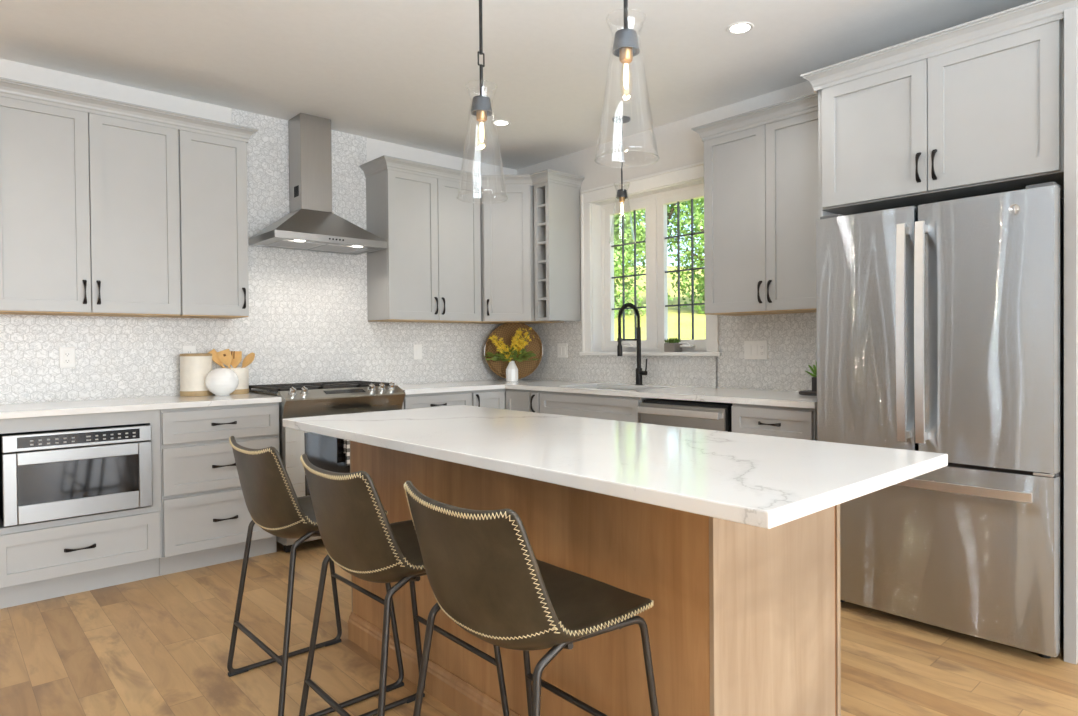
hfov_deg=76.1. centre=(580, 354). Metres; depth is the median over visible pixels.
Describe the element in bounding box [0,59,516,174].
wall
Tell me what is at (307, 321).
backsplash
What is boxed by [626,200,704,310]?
tree
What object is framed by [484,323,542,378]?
woven tray
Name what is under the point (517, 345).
bunch
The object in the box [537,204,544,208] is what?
shelf
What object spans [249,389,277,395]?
cooktop
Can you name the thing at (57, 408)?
countertop
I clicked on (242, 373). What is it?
utensil crock
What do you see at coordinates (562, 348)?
light switch
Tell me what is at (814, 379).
pot
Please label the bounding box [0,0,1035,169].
ceiling
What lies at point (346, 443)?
dish towel
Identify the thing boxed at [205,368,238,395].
pot
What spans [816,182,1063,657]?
refrigerator
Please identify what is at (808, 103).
trim
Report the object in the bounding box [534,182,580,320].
wine rack cabinet
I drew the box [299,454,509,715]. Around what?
counter stool
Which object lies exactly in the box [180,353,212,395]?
canister
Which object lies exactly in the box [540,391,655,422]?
base cabinet
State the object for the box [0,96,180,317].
upper cabinet
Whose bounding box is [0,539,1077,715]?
floor
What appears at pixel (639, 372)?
faucet
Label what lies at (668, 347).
pot
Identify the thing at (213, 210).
upper cabinet
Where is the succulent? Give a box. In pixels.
[805,360,816,391]
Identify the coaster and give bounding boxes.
[799,390,816,395]
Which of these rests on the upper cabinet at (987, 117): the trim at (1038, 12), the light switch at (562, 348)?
the trim at (1038, 12)
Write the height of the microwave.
0.411 m
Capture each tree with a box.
[614,209,645,317]
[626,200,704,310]
[667,198,704,313]
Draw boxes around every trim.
[0,77,257,142]
[359,155,584,187]
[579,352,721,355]
[580,161,718,351]
[691,92,817,141]
[800,0,1077,92]
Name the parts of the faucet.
docking arm, post, lever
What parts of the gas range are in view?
knob, oven door, storage drawer, knob, control panel, knob, knob, knob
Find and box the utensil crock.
[229,367,248,393]
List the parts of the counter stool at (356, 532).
frame, frame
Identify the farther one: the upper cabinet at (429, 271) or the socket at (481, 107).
the upper cabinet at (429, 271)
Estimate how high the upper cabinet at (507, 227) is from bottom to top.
1.053 m
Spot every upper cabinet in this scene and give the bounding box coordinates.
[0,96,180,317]
[168,130,248,318]
[366,169,481,322]
[472,185,563,323]
[704,110,818,315]
[818,19,1063,215]
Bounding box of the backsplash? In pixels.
[0,108,816,403]
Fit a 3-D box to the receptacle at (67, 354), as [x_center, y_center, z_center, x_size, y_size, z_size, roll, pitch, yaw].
[-2.812,0.018,3.767,0.032,0.066,0.003,-1,1,-44]
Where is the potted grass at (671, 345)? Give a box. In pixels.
[664,338,681,351]
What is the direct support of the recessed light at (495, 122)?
in the ceiling
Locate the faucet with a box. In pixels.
[617,303,647,384]
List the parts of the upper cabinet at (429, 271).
door, panel, pull handle, door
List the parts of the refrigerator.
door, handle, handle, freezer drawer, door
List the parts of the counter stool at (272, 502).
frame, frame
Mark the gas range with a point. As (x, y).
(299, 400)
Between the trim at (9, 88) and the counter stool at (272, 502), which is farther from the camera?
the trim at (9, 88)
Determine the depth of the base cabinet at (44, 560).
3.33 m
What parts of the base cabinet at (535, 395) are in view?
pull handle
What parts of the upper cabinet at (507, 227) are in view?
door, panel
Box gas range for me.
[249,381,405,552]
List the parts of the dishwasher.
handle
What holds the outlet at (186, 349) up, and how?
attached to the backsplash
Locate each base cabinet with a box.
[0,410,161,608]
[159,402,279,575]
[401,391,470,409]
[471,389,531,411]
[530,390,540,412]
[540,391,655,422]
[732,403,816,440]
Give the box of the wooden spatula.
[208,349,224,367]
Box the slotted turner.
[217,349,231,367]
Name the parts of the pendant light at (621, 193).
rod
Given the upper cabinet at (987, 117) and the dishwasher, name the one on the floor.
the dishwasher
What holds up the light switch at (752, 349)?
attached to the backsplash
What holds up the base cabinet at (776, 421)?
on the floor
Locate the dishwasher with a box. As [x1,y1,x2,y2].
[638,398,732,431]
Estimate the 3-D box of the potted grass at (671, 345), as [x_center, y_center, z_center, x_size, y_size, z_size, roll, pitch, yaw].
[0.645,-0.069,4.780,0.101,0.106,0.096,-1,1,-44]
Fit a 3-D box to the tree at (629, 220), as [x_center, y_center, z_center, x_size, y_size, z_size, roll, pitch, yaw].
[0.985,-4.312,26.331,4.364,6.227,4.270,-1,1,-44]
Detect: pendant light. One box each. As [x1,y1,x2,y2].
[457,0,507,202]
[595,0,659,166]
[609,116,635,244]
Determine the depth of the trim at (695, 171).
5.14 m
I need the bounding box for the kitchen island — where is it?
[348,441,840,715]
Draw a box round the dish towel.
[343,439,349,465]
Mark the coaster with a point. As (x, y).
(804, 392)
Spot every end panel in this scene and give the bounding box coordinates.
[819,210,834,219]
[1064,7,1077,664]
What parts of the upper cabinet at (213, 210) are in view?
panel, pull handle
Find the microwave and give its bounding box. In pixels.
[0,424,152,526]
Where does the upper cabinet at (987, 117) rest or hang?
attached to the wall at (677, 146)
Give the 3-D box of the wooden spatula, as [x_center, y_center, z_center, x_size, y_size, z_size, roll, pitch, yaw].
[-2.199,0.087,4.229,0.178,0.242,0.044,-1,1,-42]
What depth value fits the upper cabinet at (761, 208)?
3.83 m
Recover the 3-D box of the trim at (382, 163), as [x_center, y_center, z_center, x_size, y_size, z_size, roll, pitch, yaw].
[-0.759,-1.323,5.079,1.661,0.078,0.377,-1,1,-20]
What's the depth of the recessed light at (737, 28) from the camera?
3.30 m
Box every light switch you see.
[414,344,421,359]
[557,343,567,357]
[744,340,767,358]
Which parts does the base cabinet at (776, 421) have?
pull handle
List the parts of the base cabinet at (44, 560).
pull handle, drawer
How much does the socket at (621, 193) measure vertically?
0.078 m
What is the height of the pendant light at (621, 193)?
0.832 m
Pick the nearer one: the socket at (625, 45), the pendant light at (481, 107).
the socket at (625, 45)
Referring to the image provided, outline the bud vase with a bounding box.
[506,361,517,381]
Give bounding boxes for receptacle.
[64,351,70,363]
[760,345,763,354]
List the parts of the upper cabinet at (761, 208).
door, pull handle, panel, pull handle, door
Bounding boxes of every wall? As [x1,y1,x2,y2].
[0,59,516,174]
[517,81,813,318]
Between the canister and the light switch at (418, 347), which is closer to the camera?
the canister
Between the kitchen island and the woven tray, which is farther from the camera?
the woven tray
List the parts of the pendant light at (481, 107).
rod, lamp shade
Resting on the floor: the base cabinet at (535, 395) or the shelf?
the base cabinet at (535, 395)
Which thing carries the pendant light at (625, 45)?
hanging from the ceiling
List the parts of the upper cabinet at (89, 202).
door, pull handle, panel, pull handle, door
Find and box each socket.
[471,95,492,121]
[612,29,639,63]
[616,189,627,201]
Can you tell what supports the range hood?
attached to the wall at (13, 70)
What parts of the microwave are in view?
control panel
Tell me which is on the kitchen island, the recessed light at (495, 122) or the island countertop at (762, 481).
the island countertop at (762, 481)
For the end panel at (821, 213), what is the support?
on the floor
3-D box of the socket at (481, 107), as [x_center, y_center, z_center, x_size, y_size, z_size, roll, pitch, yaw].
[-0.349,-0.865,2.429,0.077,0.078,0.077,-1,1,-44]
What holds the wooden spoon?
in the utensil crock
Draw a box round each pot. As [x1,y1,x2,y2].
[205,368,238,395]
[664,343,681,351]
[812,377,816,391]
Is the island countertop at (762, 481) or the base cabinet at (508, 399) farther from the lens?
the base cabinet at (508, 399)
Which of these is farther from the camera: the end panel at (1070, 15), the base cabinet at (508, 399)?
the base cabinet at (508, 399)
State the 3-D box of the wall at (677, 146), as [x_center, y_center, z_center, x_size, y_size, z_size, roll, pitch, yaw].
[3.100,-0.212,1.821,0.770,2.715,11.000,-1,1,-44]
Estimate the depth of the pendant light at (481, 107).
2.42 m
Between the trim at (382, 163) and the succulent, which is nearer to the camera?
the succulent
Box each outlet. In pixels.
[59,347,74,367]
[183,346,195,353]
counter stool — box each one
[227,436,403,715]
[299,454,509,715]
[404,481,658,715]
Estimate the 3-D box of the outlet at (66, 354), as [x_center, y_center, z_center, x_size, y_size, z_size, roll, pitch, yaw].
[-2.814,0.018,3.769,0.072,0.116,0.010,-1,1,-44]
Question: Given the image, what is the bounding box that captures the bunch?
[484,327,539,362]
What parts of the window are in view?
sash, crank handle, sash, crank handle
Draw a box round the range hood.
[249,113,387,254]
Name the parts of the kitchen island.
moulding, panel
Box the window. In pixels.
[591,178,705,351]
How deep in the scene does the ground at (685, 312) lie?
25.59 m
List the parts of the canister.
lid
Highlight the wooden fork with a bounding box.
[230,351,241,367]
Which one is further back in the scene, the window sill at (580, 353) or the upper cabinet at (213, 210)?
the window sill at (580, 353)
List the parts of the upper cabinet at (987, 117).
door, pull handle, pull handle, door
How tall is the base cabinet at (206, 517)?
0.882 m
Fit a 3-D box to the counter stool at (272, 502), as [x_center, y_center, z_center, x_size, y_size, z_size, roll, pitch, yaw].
[-0.964,0.730,2.453,0.450,0.883,0.526,-1,1,-44]
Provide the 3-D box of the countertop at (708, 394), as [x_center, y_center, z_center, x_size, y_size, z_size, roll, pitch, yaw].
[0.000,0.241,4.334,1.453,0.030,3.070,-1,1,-44]
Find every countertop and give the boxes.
[0,393,281,418]
[283,405,947,528]
[397,379,816,408]
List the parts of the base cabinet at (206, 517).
drawer, drawer, drawer, pull handle, pull handle, pull handle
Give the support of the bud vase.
on the countertop at (708, 394)
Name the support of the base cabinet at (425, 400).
on the floor
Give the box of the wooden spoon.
[241,352,254,367]
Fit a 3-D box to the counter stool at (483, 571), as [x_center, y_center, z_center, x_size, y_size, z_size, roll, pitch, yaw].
[-0.122,0.734,1.594,0.451,0.883,0.526,-1,1,-43]
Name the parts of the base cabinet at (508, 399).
door, door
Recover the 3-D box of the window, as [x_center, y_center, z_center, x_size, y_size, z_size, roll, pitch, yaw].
[0.521,-0.592,4.955,0.165,1.150,1.090,-1,1,-44]
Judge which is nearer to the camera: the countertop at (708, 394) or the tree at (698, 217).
the countertop at (708, 394)
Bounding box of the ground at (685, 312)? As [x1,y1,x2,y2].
[614,266,705,340]
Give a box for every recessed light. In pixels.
[491,120,510,125]
[726,22,753,34]
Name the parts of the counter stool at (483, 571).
frame, frame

